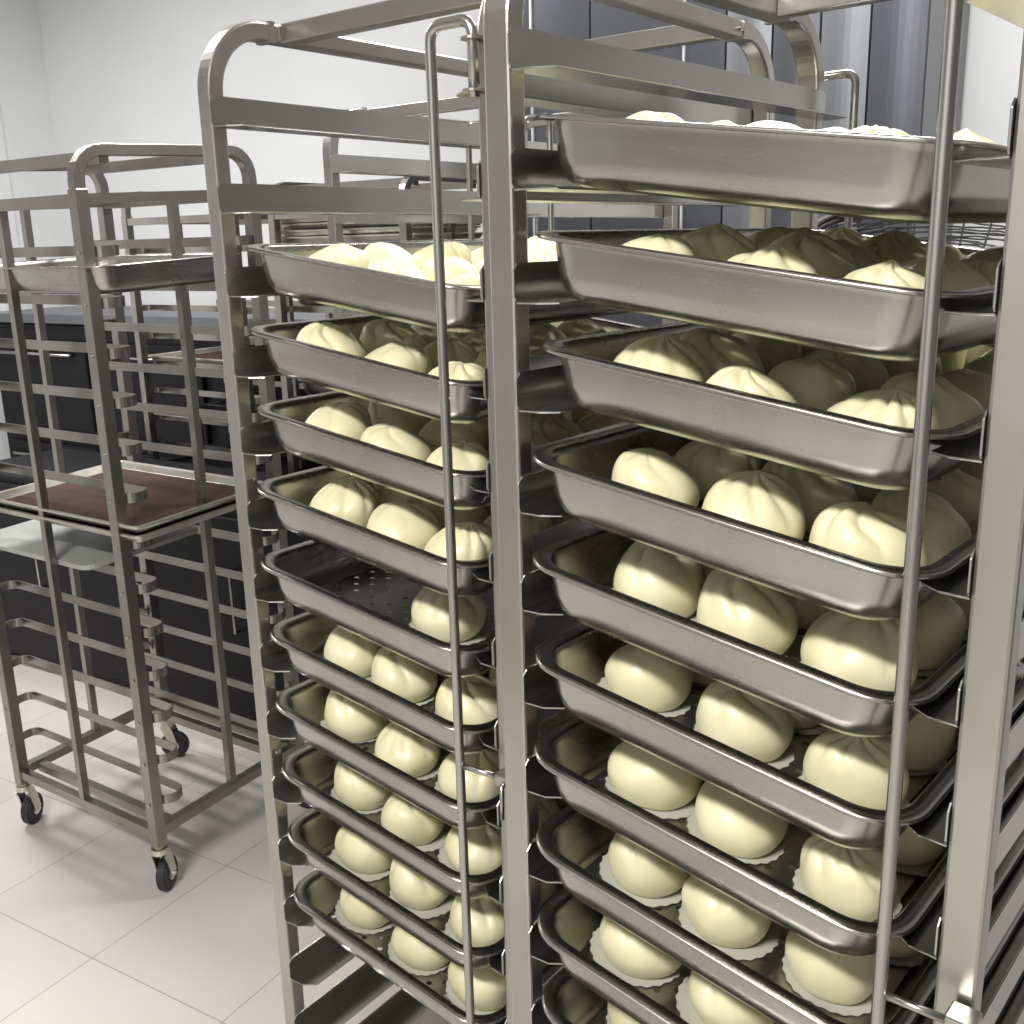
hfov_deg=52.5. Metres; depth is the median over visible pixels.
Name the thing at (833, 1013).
bun
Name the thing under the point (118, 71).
wall
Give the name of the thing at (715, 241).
bun
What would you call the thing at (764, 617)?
bun
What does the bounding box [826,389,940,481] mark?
bun
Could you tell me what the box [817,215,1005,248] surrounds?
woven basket
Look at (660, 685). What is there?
bun
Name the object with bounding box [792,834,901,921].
bun
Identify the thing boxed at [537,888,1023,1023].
tray
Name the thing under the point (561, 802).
bun
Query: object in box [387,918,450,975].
bun
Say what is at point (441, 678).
bun
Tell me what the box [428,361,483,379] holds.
bun
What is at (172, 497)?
sheet pan
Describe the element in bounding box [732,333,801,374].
bun
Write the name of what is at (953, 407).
bun
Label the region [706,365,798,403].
bun
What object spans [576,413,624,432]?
bun
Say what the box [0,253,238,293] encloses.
tray
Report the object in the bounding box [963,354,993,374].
bun
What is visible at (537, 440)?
bun
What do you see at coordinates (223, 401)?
grid
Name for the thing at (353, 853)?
bun
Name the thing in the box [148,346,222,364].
sheet pan
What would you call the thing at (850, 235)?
bun
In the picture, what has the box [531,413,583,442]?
bun
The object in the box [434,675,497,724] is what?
bun
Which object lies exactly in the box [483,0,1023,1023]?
rack
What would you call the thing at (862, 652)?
bun
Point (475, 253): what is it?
bun
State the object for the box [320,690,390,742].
bun
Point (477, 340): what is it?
bun
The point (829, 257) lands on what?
bun
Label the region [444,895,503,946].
bun
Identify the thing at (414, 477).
tray
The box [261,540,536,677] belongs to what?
tray
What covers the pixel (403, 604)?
bun
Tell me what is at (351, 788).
bun
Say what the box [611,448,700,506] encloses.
bun
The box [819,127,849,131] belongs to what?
bun
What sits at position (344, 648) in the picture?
bun
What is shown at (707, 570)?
bun
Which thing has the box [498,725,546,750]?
bun
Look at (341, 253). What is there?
bun
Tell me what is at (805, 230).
bun
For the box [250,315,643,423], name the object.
tray
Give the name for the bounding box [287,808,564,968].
tray
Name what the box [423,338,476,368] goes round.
bun
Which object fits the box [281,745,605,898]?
tray
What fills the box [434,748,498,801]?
bun
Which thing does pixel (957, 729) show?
bun
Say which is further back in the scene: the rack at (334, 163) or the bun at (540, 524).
the rack at (334, 163)
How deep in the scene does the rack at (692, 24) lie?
1.40 m
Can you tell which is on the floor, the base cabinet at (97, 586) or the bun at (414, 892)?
the base cabinet at (97, 586)
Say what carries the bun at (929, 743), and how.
on the tray at (577, 658)
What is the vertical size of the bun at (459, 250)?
0.073 m
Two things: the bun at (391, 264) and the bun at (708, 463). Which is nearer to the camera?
the bun at (708, 463)
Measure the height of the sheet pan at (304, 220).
0.020 m
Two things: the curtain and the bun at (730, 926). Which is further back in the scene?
the curtain
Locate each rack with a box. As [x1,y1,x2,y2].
[0,143,311,890]
[121,184,333,471]
[197,0,774,1023]
[268,177,476,473]
[322,97,677,590]
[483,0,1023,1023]
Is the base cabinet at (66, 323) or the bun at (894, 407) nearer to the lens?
the bun at (894, 407)
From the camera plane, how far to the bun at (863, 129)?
0.83 m
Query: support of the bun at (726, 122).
on the tray at (882, 177)
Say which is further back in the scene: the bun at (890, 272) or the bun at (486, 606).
the bun at (486, 606)
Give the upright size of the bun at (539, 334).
0.071 m
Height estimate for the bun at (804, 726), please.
0.084 m
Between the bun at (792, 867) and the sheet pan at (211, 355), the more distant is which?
the sheet pan at (211, 355)
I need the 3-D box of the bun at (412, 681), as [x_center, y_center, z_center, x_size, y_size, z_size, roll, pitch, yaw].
[-0.156,0.224,1.463,0.101,0.070,0.103,-3,15,-7]
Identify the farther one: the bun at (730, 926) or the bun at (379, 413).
the bun at (379, 413)
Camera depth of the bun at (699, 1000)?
1.08 m
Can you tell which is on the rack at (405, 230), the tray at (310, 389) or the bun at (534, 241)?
the tray at (310, 389)
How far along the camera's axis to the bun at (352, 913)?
1.60 m
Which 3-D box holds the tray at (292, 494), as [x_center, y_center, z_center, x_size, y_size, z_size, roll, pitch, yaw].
[-0.028,-0.021,1.548,0.404,0.109,0.600,10,18,37]
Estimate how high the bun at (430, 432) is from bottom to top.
0.072 m
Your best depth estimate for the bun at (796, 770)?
1.08 m
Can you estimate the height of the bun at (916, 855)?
0.080 m
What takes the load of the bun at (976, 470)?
on the tray at (581, 468)
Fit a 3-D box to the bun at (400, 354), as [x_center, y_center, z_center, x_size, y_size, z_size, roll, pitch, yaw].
[-0.162,-0.185,1.349,0.107,0.070,0.111,10,18,37]
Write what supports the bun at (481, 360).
in the tray at (401, 388)
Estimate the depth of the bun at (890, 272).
0.83 m
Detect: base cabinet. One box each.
[0,306,325,459]
[0,448,342,720]
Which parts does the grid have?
frame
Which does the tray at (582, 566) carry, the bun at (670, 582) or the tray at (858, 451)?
the bun at (670, 582)
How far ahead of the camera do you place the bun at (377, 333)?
1.46 m
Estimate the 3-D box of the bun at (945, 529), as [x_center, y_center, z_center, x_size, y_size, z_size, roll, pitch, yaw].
[0.381,0.012,0.993,0.102,0.069,0.103,-7,16,-21]
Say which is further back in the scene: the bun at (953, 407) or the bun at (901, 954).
the bun at (901, 954)
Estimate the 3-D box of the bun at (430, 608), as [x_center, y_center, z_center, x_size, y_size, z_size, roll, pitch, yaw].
[-0.085,0.130,1.421,0.115,0.076,0.110,-7,16,-19]
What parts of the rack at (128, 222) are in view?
post, rail, rail, post, rail, rail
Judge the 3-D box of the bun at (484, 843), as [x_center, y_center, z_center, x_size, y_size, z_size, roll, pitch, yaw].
[-0.053,0.461,1.456,0.105,0.070,0.104,0,15,7]
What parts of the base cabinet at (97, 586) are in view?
door, handle, door, door, handle, door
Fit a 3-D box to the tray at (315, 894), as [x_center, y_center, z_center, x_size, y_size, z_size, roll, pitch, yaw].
[-0.012,0.598,1.710,0.404,0.109,0.600,10,18,37]
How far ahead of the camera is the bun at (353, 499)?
1.44 m
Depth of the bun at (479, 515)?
1.44 m
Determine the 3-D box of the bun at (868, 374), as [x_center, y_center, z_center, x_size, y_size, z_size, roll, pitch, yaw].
[0.352,-0.146,1.115,0.104,0.074,0.103,-4,15,-9]
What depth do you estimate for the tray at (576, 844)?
1.03 m
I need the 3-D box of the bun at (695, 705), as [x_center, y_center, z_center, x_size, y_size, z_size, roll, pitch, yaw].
[0.224,0.249,1.202,0.112,0.084,0.111,-13,19,-38]
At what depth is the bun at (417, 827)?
1.47 m
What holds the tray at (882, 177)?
on the rack at (963, 928)
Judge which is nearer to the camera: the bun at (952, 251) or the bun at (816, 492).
the bun at (816, 492)
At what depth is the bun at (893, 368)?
1.15 m
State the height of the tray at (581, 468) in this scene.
0.109 m
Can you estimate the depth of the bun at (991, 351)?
1.22 m
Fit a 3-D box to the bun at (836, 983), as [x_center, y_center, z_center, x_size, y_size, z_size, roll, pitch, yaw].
[0.320,0.435,1.029,0.100,0.070,0.101,6,16,26]
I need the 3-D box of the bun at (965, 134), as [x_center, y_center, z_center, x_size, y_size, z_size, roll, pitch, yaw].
[0.374,-0.295,0.912,0.108,0.077,0.106,-3,15,-5]
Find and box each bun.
[296,322,367,356]
[305,401,371,439]
[309,243,369,267]
[310,476,380,527]
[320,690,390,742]
[324,626,382,680]
[330,827,392,881]
[331,761,393,813]
[335,876,394,934]
[360,318,426,353]
[360,423,432,460]
[364,242,421,270]
[364,342,431,373]
[367,255,428,279]
[367,500,441,549]
[368,401,427,433]
[371,647,437,705]
[373,483,421,503]
[373,722,443,779]
[381,794,451,851]
[386,604,408,619]
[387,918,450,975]
[389,854,455,918]
[409,587,491,644]
[411,325,469,344]
[412,241,471,267]
[418,419,488,450]
[422,256,479,280]
[422,500,486,528]
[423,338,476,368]
[424,521,491,560]
[426,440,489,470]
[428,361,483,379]
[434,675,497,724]
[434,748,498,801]
[436,636,492,681]
[438,824,501,874]
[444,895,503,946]
[445,272,479,284]
[445,962,505,1014]
[462,331,485,356]
[471,247,482,263]
[473,253,528,269]
[475,347,533,367]
[483,515,552,533]
[485,505,490,516]
[486,606,494,636]
[488,431,549,452]
[490,662,536,685]
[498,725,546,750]
[527,236,555,251]
[528,246,556,261]
[529,323,566,351]
[530,348,549,356]
[531,411,571,420]
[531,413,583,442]
[539,708,574,730]
[539,798,560,827]
[540,881,557,903]
[549,515,573,526]
[554,798,568,809]
[557,319,600,336]
[571,409,592,423]
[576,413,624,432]
[581,328,606,335]
[590,906,683,987]
[597,644,692,716]
[599,833,690,906]
[605,741,702,818]
[606,988,677,1023]
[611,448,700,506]
[611,541,704,619]
[614,334,710,382]
[623,234,696,255]
[626,110,684,121]
[673,440,760,502]
[675,956,776,1023]
[677,695,697,717]
[678,875,779,959]
[679,328,764,375]
[680,224,757,260]
[686,781,788,864]
[691,569,798,657]
[692,671,715,686]
[693,681,795,768]
[701,564,713,580]
[702,470,805,539]
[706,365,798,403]
[709,120,736,124]
[727,245,817,273]
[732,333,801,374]
[746,120,801,128]
[747,226,804,248]
[761,459,768,469]
[762,461,857,536]
[764,823,802,869]
[768,357,855,409]
[769,231,857,277]
[782,930,874,1015]
[784,593,830,632]
[789,635,830,734]
[789,743,809,822]
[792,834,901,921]
[796,227,826,235]
[798,729,909,809]
[800,610,918,691]
[801,345,817,357]
[805,349,888,393]
[809,500,927,566]
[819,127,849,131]
[819,227,866,244]
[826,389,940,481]
[832,1012,863,1016]
[835,239,881,268]
[844,259,924,288]
[848,125,910,135]
[851,483,882,504]
[859,230,926,264]
[871,489,971,564]
[879,713,955,775]
[879,828,948,876]
[880,357,942,378]
[880,371,984,464]
[889,885,926,966]
[902,255,994,344]
[915,593,965,675]
[923,242,962,259]
[926,469,981,535]
[935,369,991,410]
[939,593,970,640]
[940,349,966,371]
[954,128,996,219]
[955,726,959,736]
[958,462,983,481]
[960,248,1003,260]
[962,258,998,285]
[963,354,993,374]
[981,348,993,356]
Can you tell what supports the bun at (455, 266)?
in the tray at (289, 270)
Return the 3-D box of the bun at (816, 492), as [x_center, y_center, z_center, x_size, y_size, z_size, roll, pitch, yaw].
[0.298,-0.023,1.062,0.112,0.076,0.113,3,15,18]
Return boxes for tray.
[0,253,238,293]
[0,520,197,569]
[246,239,631,332]
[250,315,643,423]
[257,391,490,509]
[257,466,537,596]
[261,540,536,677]
[270,578,581,753]
[275,600,498,828]
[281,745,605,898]
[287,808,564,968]
[294,870,562,1023]
[296,380,333,394]
[298,299,326,305]
[532,424,976,620]
[532,527,1023,737]
[534,693,1023,955]
[535,114,1010,223]
[535,624,1023,849]
[536,227,996,361]
[536,780,1023,1023]
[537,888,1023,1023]
[542,322,994,490]
[542,956,1023,1023]
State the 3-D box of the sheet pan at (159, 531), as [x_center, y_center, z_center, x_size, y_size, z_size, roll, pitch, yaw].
[-0.941,-0.025,2.549,0.600,0.037,0.400,8,18,33]
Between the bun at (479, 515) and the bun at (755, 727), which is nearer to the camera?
the bun at (755, 727)
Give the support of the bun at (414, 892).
in the tray at (313, 833)
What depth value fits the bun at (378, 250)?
1.46 m
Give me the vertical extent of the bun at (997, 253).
0.078 m
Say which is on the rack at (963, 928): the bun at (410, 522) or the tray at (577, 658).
the tray at (577, 658)
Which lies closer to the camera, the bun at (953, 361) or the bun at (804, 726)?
the bun at (804, 726)
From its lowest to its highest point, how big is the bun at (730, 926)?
0.073 m
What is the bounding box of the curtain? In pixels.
[523,0,969,326]
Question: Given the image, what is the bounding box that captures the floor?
[0,654,449,1023]
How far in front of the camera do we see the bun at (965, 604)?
1.07 m
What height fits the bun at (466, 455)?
0.069 m
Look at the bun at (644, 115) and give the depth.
0.95 m
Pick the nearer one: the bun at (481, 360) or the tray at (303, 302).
the bun at (481, 360)
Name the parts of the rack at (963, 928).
frame, locking rod, locking rod, latch plate, frame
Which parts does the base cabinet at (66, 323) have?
handle, handle, door, door, handle, door, door, panel, door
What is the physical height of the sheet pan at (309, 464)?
0.020 m
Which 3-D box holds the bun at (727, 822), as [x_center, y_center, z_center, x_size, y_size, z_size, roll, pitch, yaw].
[0.231,0.307,1.068,0.102,0.065,0.102,12,20,42]
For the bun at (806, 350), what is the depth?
1.22 m
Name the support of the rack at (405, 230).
on the floor
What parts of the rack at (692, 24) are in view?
frame, locking rod, latch plate, locking rod, frame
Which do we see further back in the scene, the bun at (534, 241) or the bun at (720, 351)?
the bun at (534, 241)
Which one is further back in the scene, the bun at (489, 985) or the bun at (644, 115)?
the bun at (489, 985)
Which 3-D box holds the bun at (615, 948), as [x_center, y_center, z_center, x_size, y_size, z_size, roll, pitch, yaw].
[0.144,0.475,1.183,0.110,0.075,0.107,0,15,4]
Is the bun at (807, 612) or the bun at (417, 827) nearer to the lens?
the bun at (807, 612)
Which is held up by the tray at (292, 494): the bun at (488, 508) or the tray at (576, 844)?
the bun at (488, 508)
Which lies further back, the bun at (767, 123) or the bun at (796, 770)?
the bun at (796, 770)
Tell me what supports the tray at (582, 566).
on the rack at (963, 928)
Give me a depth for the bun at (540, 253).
1.56 m
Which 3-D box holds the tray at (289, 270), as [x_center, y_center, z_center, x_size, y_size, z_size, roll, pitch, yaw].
[-0.026,-0.335,1.480,0.404,0.109,0.600,10,18,37]
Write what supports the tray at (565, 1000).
on the rack at (963, 928)
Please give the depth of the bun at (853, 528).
0.89 m
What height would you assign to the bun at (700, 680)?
0.070 m
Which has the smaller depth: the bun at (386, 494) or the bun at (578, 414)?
the bun at (386, 494)
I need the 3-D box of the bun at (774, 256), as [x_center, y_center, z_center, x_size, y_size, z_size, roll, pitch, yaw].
[0.216,-0.200,0.925,0.104,0.072,0.106,-13,18,-37]
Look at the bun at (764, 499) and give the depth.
0.95 m
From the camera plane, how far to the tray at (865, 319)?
0.85 m
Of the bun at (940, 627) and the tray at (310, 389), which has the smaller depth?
the bun at (940, 627)
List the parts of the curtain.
door panel, door panel, door panel, door panel, door panel, door panel, door panel, door panel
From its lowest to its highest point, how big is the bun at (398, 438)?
0.071 m
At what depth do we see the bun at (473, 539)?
1.31 m
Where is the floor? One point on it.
(89, 935)
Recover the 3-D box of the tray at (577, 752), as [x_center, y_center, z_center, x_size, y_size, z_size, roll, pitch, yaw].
[0.351,0.268,1.190,0.405,0.109,0.600,11,19,39]
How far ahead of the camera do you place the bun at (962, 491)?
1.04 m
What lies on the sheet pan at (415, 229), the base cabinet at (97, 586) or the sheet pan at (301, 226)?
the sheet pan at (301, 226)
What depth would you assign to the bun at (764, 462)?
1.16 m
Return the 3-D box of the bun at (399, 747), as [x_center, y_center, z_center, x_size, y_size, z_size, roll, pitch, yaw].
[-0.150,0.330,1.482,0.105,0.071,0.104,-14,19,-39]
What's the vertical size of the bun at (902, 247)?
0.083 m
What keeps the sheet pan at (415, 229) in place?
on the sheet pan at (462, 235)
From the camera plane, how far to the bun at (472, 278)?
1.24 m
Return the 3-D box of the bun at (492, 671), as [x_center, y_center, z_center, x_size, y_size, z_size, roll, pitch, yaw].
[0.019,0.228,1.483,0.106,0.080,0.111,11,19,40]
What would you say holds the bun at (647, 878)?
on the tray at (576, 844)
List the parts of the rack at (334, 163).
frame, locking rod, locking rod, frame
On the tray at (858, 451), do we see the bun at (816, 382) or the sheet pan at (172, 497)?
the bun at (816, 382)
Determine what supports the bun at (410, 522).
in the tray at (292, 494)
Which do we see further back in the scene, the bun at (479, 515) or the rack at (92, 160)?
the rack at (92, 160)
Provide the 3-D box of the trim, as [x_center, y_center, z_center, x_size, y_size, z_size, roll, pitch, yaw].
[-2.548,-1.305,5.254,0.012,3.000,0.120,7,17,30]
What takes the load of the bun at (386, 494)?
in the tray at (292, 494)
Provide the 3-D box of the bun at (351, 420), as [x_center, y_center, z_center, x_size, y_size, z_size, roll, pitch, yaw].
[-0.250,-0.115,1.441,0.111,0.074,0.111,-10,17,-30]
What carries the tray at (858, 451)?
on the rack at (963, 928)
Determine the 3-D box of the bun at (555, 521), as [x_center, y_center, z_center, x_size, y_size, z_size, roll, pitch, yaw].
[0.069,-0.001,1.508,0.101,0.077,0.105,1,15,9]
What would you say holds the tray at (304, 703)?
on the rack at (692, 24)
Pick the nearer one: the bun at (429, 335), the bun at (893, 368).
the bun at (893, 368)
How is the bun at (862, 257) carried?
on the tray at (865, 319)
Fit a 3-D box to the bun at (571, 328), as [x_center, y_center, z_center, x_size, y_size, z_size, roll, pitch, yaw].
[0.109,-0.278,1.675,0.105,0.072,0.107,0,15,5]
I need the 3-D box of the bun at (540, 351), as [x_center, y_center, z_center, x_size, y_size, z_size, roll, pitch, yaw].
[0.062,-0.202,1.453,0.112,0.069,0.113,0,15,7]
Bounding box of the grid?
[154,400,261,422]
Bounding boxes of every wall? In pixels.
[0,0,75,459]
[37,0,1023,307]
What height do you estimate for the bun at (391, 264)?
0.072 m
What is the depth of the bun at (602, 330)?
1.50 m
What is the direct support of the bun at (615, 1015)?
on the tray at (565, 1000)
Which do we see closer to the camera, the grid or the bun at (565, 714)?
the bun at (565, 714)
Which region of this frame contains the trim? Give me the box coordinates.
[0,112,27,310]
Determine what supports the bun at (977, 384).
on the tray at (858, 451)
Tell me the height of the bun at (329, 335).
0.079 m
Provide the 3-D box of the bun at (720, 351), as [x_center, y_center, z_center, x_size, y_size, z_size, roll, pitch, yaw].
[0.211,-0.156,1.102,0.109,0.079,0.111,13,20,43]
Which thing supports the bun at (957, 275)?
on the tray at (865, 319)
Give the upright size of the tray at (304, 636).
0.109 m
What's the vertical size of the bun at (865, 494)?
0.071 m
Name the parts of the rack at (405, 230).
post, rail, post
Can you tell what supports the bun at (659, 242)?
on the tray at (865, 319)
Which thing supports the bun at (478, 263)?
in the tray at (289, 270)
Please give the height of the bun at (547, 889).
0.064 m
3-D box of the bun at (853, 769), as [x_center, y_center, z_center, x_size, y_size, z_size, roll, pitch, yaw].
[0.319,0.234,0.964,0.102,0.077,0.101,-4,15,-11]
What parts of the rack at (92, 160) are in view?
post, rail, rail, rail, rail, rail, post, post, rail, rail, rail, rail, rail, post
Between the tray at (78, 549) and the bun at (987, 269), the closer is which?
the bun at (987, 269)
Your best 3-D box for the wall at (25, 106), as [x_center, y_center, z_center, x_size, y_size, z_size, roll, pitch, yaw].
[-4.026,-0.672,2.973,0.101,3.000,6.300,7,17,30]
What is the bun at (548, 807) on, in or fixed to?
in the tray at (310, 769)
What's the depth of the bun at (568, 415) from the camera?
1.59 m
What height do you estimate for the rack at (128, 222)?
1.712 m
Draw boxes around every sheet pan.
[0,460,262,532]
[0,493,263,541]
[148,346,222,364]
[166,446,323,474]
[280,217,326,223]
[280,222,480,229]
[281,226,480,236]
[281,232,482,242]
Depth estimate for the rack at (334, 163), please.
2.27 m
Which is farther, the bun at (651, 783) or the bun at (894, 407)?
the bun at (651, 783)
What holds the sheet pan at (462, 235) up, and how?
on the rack at (405, 230)
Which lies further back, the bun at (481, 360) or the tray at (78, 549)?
the tray at (78, 549)
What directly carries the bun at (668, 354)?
on the tray at (858, 451)
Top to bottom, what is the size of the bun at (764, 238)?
0.075 m

